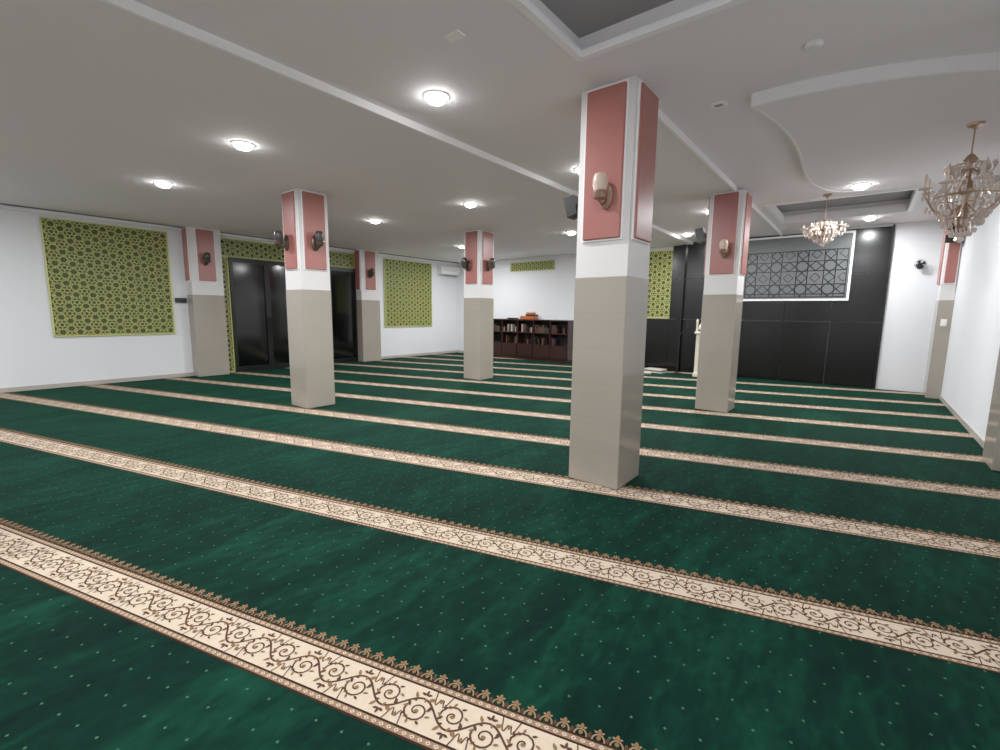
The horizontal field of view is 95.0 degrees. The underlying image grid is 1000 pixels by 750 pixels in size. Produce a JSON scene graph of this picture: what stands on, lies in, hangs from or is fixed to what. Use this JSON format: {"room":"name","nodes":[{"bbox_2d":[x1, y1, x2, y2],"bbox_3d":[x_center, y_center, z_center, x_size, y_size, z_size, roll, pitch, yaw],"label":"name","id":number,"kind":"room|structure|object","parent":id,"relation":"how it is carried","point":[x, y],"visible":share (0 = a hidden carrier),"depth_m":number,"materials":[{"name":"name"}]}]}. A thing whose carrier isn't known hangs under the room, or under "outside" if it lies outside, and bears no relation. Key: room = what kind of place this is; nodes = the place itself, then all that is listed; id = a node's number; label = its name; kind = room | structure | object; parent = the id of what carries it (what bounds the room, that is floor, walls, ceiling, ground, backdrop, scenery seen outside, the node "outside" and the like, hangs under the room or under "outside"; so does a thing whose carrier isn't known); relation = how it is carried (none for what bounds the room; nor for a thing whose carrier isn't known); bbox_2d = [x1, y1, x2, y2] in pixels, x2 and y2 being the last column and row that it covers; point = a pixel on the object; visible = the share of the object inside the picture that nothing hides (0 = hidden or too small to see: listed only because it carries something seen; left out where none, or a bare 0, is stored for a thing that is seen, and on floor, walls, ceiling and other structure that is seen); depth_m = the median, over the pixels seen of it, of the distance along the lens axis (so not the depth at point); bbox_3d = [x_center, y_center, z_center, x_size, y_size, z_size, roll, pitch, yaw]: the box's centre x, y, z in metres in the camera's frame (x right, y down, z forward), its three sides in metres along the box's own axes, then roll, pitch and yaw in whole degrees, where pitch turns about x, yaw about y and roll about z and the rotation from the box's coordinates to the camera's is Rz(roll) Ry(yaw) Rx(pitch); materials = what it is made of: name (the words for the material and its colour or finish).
{"room":"mosque","nodes":[
{"label":"mosque","id":0,"kind":"room"},
{"bbox_2d":[181,226,229,376],"bbox_3d":[-6.343,-1.545,9.894,0.326,3.116,0.646,7,10,38],"label":"column","id":1,"kind":"structure","parent":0,"point":[205,287],"depth_m":9.79,"materials":[{"name":"beige tile"}]},
{"bbox_2d":[202,252,210,265],"bbox_3d":[-6.142,-2.432,9.598,0.184,0.272,0.124,7,10,38],"label":"wall sconce","id":2,"kind":"object","parent":1,"relation":"attached to","point":[206,257],"visible":1,"depth_m":9.55,"materials":[{"name":"brown metal"}]},
{"bbox_2d":[0,209,456,392],"bbox_3d":[-6.393,-1.715,10.192,0.150,3.620,15.770,7,10,38],"label":"wall","id":3,"kind":"structure","parent":0,"point":[30,353],"depth_m":8.53,"materials":[{"name":"white paint"}]},
{"bbox_2d":[39,217,175,336],"bbox_3d":[-7.383,-1.797,8.761,0.038,2.072,1.853,7,10,38],"label":"lattice panels","id":4,"kind":"object","parent":3,"relation":"in","point":[103,279],"depth_m":8.67,"materials":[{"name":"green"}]},
{"bbox_2d":[175,298,186,302],"bbox_3d":[-6.709,-1.571,9.634,0.065,0.100,0.200,7,10,38],"label":"junction box","id":5,"kind":"object","parent":3,"relation":"attached to","point":[177,300],"visible":1,"depth_m":9.61,"materials":[{"name":"black plastic"}]},
{"bbox_2d":[0,350,456,392],"bbox_3d":[-6.346,-0.076,10.366,0.015,0.074,15.470,7,10,38],"label":"baseboard","id":6,"kind":"structure","parent":3,"relation":"attached to","point":[35,387],"depth_m":8.90,"materials":[{"name":"beige tile"}]},
{"bbox_2d":[0,203,458,264],"bbox_3d":[-6.271,-3.085,9.919,0.120,0.070,15.470,7,10,38],"label":"trim","id":7,"kind":"structure","parent":3,"relation":"attached to","point":[2,205],"depth_m":8.95,"materials":[{"name":"white paint"}]},
{"bbox_2d":[220,237,354,371],"bbox_3d":[-5.167,-1.715,11.606,0.038,3.001,3.492,7,10,38],"label":"lattice panels","id":8,"kind":"object","parent":3,"relation":"in","point":[236,248],"depth_m":10.54,"materials":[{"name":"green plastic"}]},
{"bbox_2d":[228,257,357,371],"bbox_3d":[-5.072,-1.515,11.691,0.117,2.596,3.260,7,10,38],"label":"door","id":9,"kind":"structure","parent":3,"relation":"in","point":[257,287],"depth_m":11.07,"materials":[{"name":"black glass"}]},
{"bbox_2d":[354,249,380,361],"bbox_3d":[-3.780,-1.958,13.107,0.326,3.116,0.646,7,10,38],"label":"pilaster","id":10,"kind":"object","parent":3,"relation":"attached to","point":[367,289],"visible":0.98,"depth_m":12.98,"materials":[{"name":"beige tile"}]},
{"bbox_2d":[368,268,374,277],"bbox_3d":[-3.587,-2.844,12.803,0.184,0.272,0.124,7,10,38],"label":"wall sconce","id":11,"kind":"object","parent":10,"relation":"attached to","point":[371,271],"visible":1,"depth_m":12.75,"materials":[{"name":"brown metal"}]},
{"bbox_2d":[383,258,431,326],"bbox_3d":[-2.863,-2.546,14.425,0.038,2.032,1.922,7,10,38],"label":"lattice panels","id":12,"kind":"object","parent":3,"relation":"in","point":[407,284],"depth_m":14.36,"materials":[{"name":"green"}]},
{"bbox_2d":[437,266,459,275],"bbox_3d":[-1.745,-3.520,15.561,0.218,0.286,0.850,7,10,38],"label":"air conditioner","id":13,"kind":"object","parent":3,"relation":"attached to","point":[441,270],"visible":1,"depth_m":15.41,"materials":[{"name":"white plastic"}]},
{"bbox_2d":[444,29,465,42],"bbox_3d":[-0.286,-2.142,2.896,0.120,0.012,0.080,7,10,38],"label":"ceiling vent","id":14,"kind":"object","parent":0,"point":[455,35],"depth_m":2.89,"materials":[{"name":"white plastic"}]},
{"bbox_2d":[0,0,999,262],"bbox_3d":[-1.403,-2.730,6.082,12.530,0.380,15.470,7,10,38],"label":"ceiling","id":15,"kind":"structure","parent":0,"point":[101,102],"depth_m":3.81,"materials":[{"name":"grey paint"}]},
{"bbox_2d":[153,181,172,187],"bbox_3d":[-4.547,-2.560,6.188,0.220,0.054,0.220,7,10,38],"label":"recessed light","id":16,"kind":"object","parent":15,"relation":"in","point":[161,184],"depth_m":6.14,"materials":[{"name":"white plastic"}]},
{"bbox_2d":[231,140,254,150],"bbox_3d":[-2.625,-2.332,4.685,0.220,0.054,0.220,7,10,38],"label":"recessed light","id":17,"kind":"object","parent":15,"relation":"in","point":[241,145],"depth_m":4.64,"materials":[{"name":"white plastic"}]},
{"bbox_2d":[369,219,380,223],"bbox_3d":[-2.334,-2.862,8.563,0.220,0.054,0.220,7,10,38],"label":"recessed light","id":18,"kind":"object","parent":15,"relation":"in","point":[375,221],"depth_m":8.51,"materials":[{"name":"white plastic"}]},
{"bbox_2d":[99,0,692,244],"bbox_3d":[-0.113,-2.416,5.095,0.027,0.064,15.470,7,10,38],"label":"ceiling beam","id":19,"kind":"structure","parent":15,"relation":"attached to","point":[133,7],"depth_m":3.39,"materials":[{"name":"white paint"}]},
{"bbox_2d":[422,90,449,104],"bbox_3d":[-0.519,-2.237,3.725,0.220,0.054,0.220,7,10,38],"label":"recessed light","id":20,"kind":"object","parent":15,"relation":"in","point":[434,97],"depth_m":3.68,"materials":[{"name":"white plastic"}]},
{"bbox_2d":[464,202,477,207],"bbox_3d":[-0.460,-2.649,7.161,0.220,0.054,0.220,7,10,38],"label":"recessed light","id":21,"kind":"object","parent":15,"relation":"in","point":[468,204],"depth_m":7.10,"materials":[{"name":"white plastic"}]},
{"bbox_2d":[508,0,748,62],"bbox_3d":[0.451,-1.897,1.080,2.470,0.045,3.420,7,10,38],"label":"trim","id":22,"kind":"structure","parent":15,"relation":"attached to","point":[526,7],"depth_m":2.79,"materials":[{"name":"white paint"}]},
{"bbox_2d":[710,100,727,108],"bbox_3d":[1.855,-2.291,3.882,0.120,0.018,0.100,7,10,38],"label":"ceiling sensor","id":23,"kind":"object","parent":15,"relation":"attached to","point":[722,103],"depth_m":3.87,"materials":[{"name":"white plastic"}]},
{"bbox_2d":[658,108,782,235],"bbox_3d":[3.665,-2.656,6.871,0.025,0.070,7.970,7,10,38],"label":"trim","id":24,"kind":"structure","parent":15,"relation":"attached to","point":[662,117],"depth_m":5.06,"materials":[{"name":"white paint"}]},
{"bbox_2d":[804,39,823,51],"bbox_3d":[2.016,-2.111,2.941,0.104,0.034,0.104,7,10,38],"label":"smoke detector","id":25,"kind":"object","parent":15,"relation":"attached to","point":[813,45],"visible":1,"depth_m":2.92,"materials":[{"name":"white plastic"}]},
{"bbox_2d":[800,193,848,246],"bbox_3d":[4.818,-2.286,6.791,0.574,0.756,0.570,1,8,4],"label":"crystal chandelier","id":26,"kind":"object","parent":15,"relation":"hanging from","point":[824,225],"visible":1,"depth_m":6.73,"materials":[{"name":"clear glass"}]},
{"bbox_2d":[764,186,922,223],"bbox_3d":[5.583,-2.796,7.529,1.900,0.130,1.800,7,10,38],"label":"trim","id":27,"kind":"structure","parent":15,"relation":"attached to","point":[907,207],"depth_m":7.85,"materials":[{"name":"white paint"}]},
{"bbox_2d":[851,183,871,189],"bbox_3d":[4.669,-2.427,5.927,0.220,0.054,0.220,7,10,38],"label":"recessed light","id":28,"kind":"object","parent":15,"relation":"in","point":[861,186],"depth_m":5.88,"materials":[{"name":"white plastic"}]},
{"bbox_2d":[862,216,876,220],"bbox_3d":[6.702,-2.827,8.303,0.220,0.054,0.220,7,10,38],"label":"recessed light","id":29,"kind":"object","parent":15,"relation":"in","point":[870,218],"depth_m":8.25,"materials":[{"name":"white plastic"}]},
{"bbox_2d":[750,52,999,191],"bbox_3d":[4.003,-2.315,4.525,2.079,0.099,3.753,7,10,38],"label":"trim","id":30,"kind":"structure","parent":15,"relation":"attached to","point":[984,61],"depth_m":3.30,"materials":[{"name":"white paint"}]},
{"bbox_2d":[756,70,999,190],"bbox_3d":[4.005,-2.317,4.524,2.060,0.095,3.729,7,10,38],"label":"curved panel","id":31,"kind":"object","parent":15,"relation":"attached to","point":[898,132],"depth_m":4.11,"materials":[{"name":"white paint"}]},
{"bbox_2d":[918,121,999,243],"bbox_3d":[4.143,-1.689,4.063,0.627,1.019,0.623,1,8,4],"label":"crystal chandelier","id":32,"kind":"object","parent":15,"relation":"hanging from","point":[967,186],"visible":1,"depth_m":4.03,"materials":[{"name":"clear glass"}]},
{"bbox_2d":[456,220,943,392],"bbox_3d":[3.425,-1.907,12.379,12.530,3.620,0.150,7,10,38],"label":"wall","id":33,"kind":"structure","parent":0,"point":[911,296],"depth_m":8.99,"materials":[{"name":"white paint"}]},
{"bbox_2d":[510,260,554,271],"bbox_3d":[0.975,-3.332,14.027,1.620,0.280,0.038,7,10,38],"label":"lattice panels","id":34,"kind":"object","parent":33,"relation":"in","point":[547,264],"depth_m":13.99,"materials":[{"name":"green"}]},
{"bbox_2d":[914,259,926,268],"bbox_3d":[7.891,-2.076,8.600,0.172,0.172,0.155,7,10,38],"label":"wall fan","id":35,"kind":"object","parent":33,"relation":"attached to","point":[919,265],"visible":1,"depth_m":8.56,"materials":[{"name":"black plastic"}]},
{"bbox_2d":[644,224,894,388],"bbox_3d":[5.586,-1.538,10.517,5.007,3.196,0.140,7,10,38],"label":"wall","id":36,"kind":"structure","parent":0,"point":[795,349],"depth_m":9.92,"materials":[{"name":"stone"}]},
{"bbox_2d":[647,250,674,317],"bbox_3d":[4.066,-2.306,11.695,0.982,1.692,0.038,7,10,38],"label":"lattice panels","id":37,"kind":"object","parent":36,"relation":"in","point":[660,262],"depth_m":11.68,"materials":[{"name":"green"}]},
{"bbox_2d":[743,230,855,300],"bbox_3d":[6.316,-2.293,9.839,1.990,1.380,0.033,7,10,38],"label":"wall panel","id":38,"kind":"object","parent":36,"relation":"attached to","point":[793,267],"visible":0.95,"depth_m":9.79,"materials":[{"name":"white"}]},
{"bbox_2d":[941,178,999,440],"bbox_3d":[3.552,-0.535,2.414,0.150,3.620,15.770,7,10,38],"label":"wall","id":39,"kind":"structure","parent":0,"point":[974,338],"depth_m":6.14,"materials":[{"name":"white paint"}]},
{"bbox_2d":[923,211,961,398],"bbox_3d":[7.859,-1.194,8.127,0.226,3.216,0.486,7,10,38],"label":"pilaster","id":40,"kind":"object","parent":39,"relation":"attached to","point":[950,255],"visible":0.69,"depth_m":8.01,"materials":[{"name":"beige tile"}]},
{"bbox_2d":[940,319,946,325],"bbox_3d":[7.726,-0.911,7.979,0.080,0.120,0.018,7,10,38],"label":"light switch","id":41,"kind":"object","parent":40,"relation":"attached to","point":[943,322],"visible":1,"depth_m":7.97,"materials":[{"name":"white plastic"}]},
{"bbox_2d":[945,223,965,242],"bbox_3d":[7.625,-2.390,7.674,0.230,0.344,0.267,7,10,38],"label":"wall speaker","id":42,"kind":"object","parent":40,"relation":"attached to","point":[947,239],"visible":0.18,"depth_m":7.66,"materials":[{"name":"black plastic"}]},
{"bbox_2d":[939,395,984,447],"bbox_3d":[3.469,1.089,2.689,0.015,0.074,15.470,7,10,38],"label":"baseboard","id":43,"kind":"structure","parent":39,"relation":"attached to","point":[976,436],"depth_m":6.08,"materials":[{"name":"beige tile"}]},
{"bbox_2d":[982,348,999,470],"bbox_3d":[4.870,-0.654,4.307,0.126,3.121,0.486,7,10,38],"label":"pilaster","id":44,"kind":"object","parent":39,"relation":"attached to","point":[991,450],"visible":1,"depth_m":4.47,"materials":[{"name":"beige paint"}]},
{"bbox_3d":[-1.440,0.614,6.542,12.830,0.108,15.770,7,10,38],"label":"floor","id":45,"kind":"structure","parent":0,"visible":0},
{"bbox_2d":[0,352,999,749],"bbox_3d":[-1.439,0.547,6.533,12.528,0.003,15.468,7,10,38],"label":"carpet","id":46,"kind":"object","parent":45,"relation":"on","point":[414,559],"visible":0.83,"depth_m":2.62,"materials":[{"name":"green carpet"}]},
{"bbox_2d":[281,188,334,408],"bbox_3d":[-2.859,-1.088,6.857,0.512,3.116,0.512,7,10,38],"label":"tiled column","id":47,"kind":"structure","parent":46,"relation":"on","point":[304,212],"depth_m":6.69,"materials":[{"name":"beige tile"}]},
{"bbox_2d":[273,230,288,250],"bbox_3d":[-3.121,-1.913,6.512,0.124,0.272,0.184,7,10,38],"label":"wall sconce","id":48,"kind":"object","parent":47,"relation":"attached to","point":[278,236],"visible":1,"depth_m":6.47,"materials":[{"name":"brown metal"}]},
{"bbox_2d":[311,231,323,250],"bbox_3d":[-2.582,-1.908,6.518,0.184,0.272,0.124,7,10,38],"label":"wall sconce","id":49,"kind":"object","parent":47,"relation":"attached to","point":[317,241],"visible":1,"depth_m":6.47,"materials":[{"name":"glass"}]},
{"bbox_2d":[464,229,493,379],"bbox_3d":[-0.458,-1.476,9.868,0.512,3.116,0.512,7,10,38],"label":"tiled column","id":50,"kind":"structure","parent":46,"relation":"on","point":[479,243],"depth_m":9.70,"materials":[{"name":"beige tile"}]},
{"bbox_2d":[461,257,469,270],"bbox_3d":[-0.720,-2.300,9.522,0.124,0.272,0.184,7,10,38],"label":"wall sconce","id":51,"kind":"object","parent":50,"relation":"attached to","point":[465,263],"visible":1,"depth_m":9.47,"materials":[{"name":"brown metal"}]},
{"bbox_2d":[486,258,494,271],"bbox_3d":[-0.182,-2.295,9.529,0.184,0.272,0.124,7,10,38],"label":"wall sconce","id":52,"kind":"object","parent":50,"relation":"attached to","point":[489,264],"visible":1,"depth_m":9.49,"materials":[{"name":"brown metal"}]},
{"bbox_2d":[493,318,573,362],"bbox_3d":[0.865,-1.100,14.160,3.010,1.231,0.384,7,10,38],"label":"bookcase","id":53,"kind":"object","parent":46,"relation":"on","point":[526,339],"visible":0.91,"depth_m":13.91,"materials":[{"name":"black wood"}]},
{"bbox_2d":[507,312,537,319],"bbox_3d":[0.700,-1.837,14.213,1.020,0.210,0.250,7,10,38],"label":"books","id":54,"kind":"object","parent":53,"relation":"on","point":[529,315],"visible":0.93,"depth_m":13.95,"materials":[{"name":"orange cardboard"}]},
{"bbox_2d":[493,323,566,345],"bbox_3d":[0.819,-1.271,14.146,2.834,0.596,0.200,7,10,38],"label":"books","id":55,"kind":"object","parent":53,"relation":"on","point":[521,328],"depth_m":14.02,"materials":[{"name":"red paper"}]},
{"bbox_2d":[569,75,658,489],"bbox_3d":[0.945,-0.666,3.878,0.512,3.176,0.512,7,10,38],"label":"tiled column","id":56,"kind":"structure","parent":46,"relation":"on","point":[619,119],"depth_m":3.68,"materials":[{"name":"beige tile"}]},
{"bbox_2d":[563,195,577,219],"bbox_3d":[0.627,-1.424,3.893,0.142,0.184,0.122,7,10,38],"label":"wall speaker","id":57,"kind":"object","parent":56,"relation":"attached to","point":[570,202],"visible":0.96,"depth_m":3.85,"materials":[{"name":"black plastic"}]},
{"bbox_2d":[592,172,612,209],"bbox_3d":[0.773,-1.401,3.482,0.115,0.252,0.170,7,10,38],"label":"wall sconce","id":58,"kind":"object","parent":56,"relation":"attached to","point":[603,190],"visible":1,"depth_m":3.43,"materials":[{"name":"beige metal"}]},
{"bbox_2d":[644,367,666,373],"bbox_3d":[3.567,-0.118,11.420,0.987,0.088,0.823,7,10,38],"label":"booklets","id":59,"kind":"object","parent":46,"relation":"on","point":[649,370],"visible":0.55,"depth_m":11.29,"materials":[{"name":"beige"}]},
{"bbox_2d":[673,322,687,374],"bbox_3d":[4.292,-0.632,10.901,0.323,1.264,0.355,3,8,19],"label":"microphone stand","id":60,"kind":"object","parent":46,"relation":"on","point":[687,322],"visible":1,"depth_m":10.92,"materials":[{"name":"black metal"}]},
{"bbox_2d":[692,319,700,376],"bbox_3d":[4.876,-0.623,10.590,0.640,1.346,0.470,7,10,38],"label":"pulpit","id":61,"kind":"object","parent":46,"relation":"on","point":[694,374],"visible":0.23,"depth_m":10.61,"materials":[{"name":"beige"}]},
{"bbox_2d":[695,189,751,412],"bbox_3d":[3.346,-1.054,6.889,0.512,3.176,0.512,7,10,38],"label":"tiled column","id":62,"kind":"structure","parent":46,"relation":"on","point":[729,212],"depth_m":6.70,"materials":[{"name":"beige tile"}]},
{"bbox_2d":[694,227,706,243],"bbox_3d":[3.036,-2.093,6.899,0.178,0.230,0.153,7,10,38],"label":"wall speaker","id":63,"kind":"object","parent":62,"relation":"attached to","point":[700,233],"visible":0.97,"depth_m":6.85,"materials":[{"name":"black plastic"}]},
{"bbox_2d":[719,239,728,258],"bbox_3d":[3.173,-1.788,6.492,0.115,0.252,0.170,7,10,38],"label":"wall sconce","id":64,"kind":"object","parent":62,"relation":"attached to","point":[724,247],"visible":1,"depth_m":6.44,"materials":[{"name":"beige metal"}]}
]}

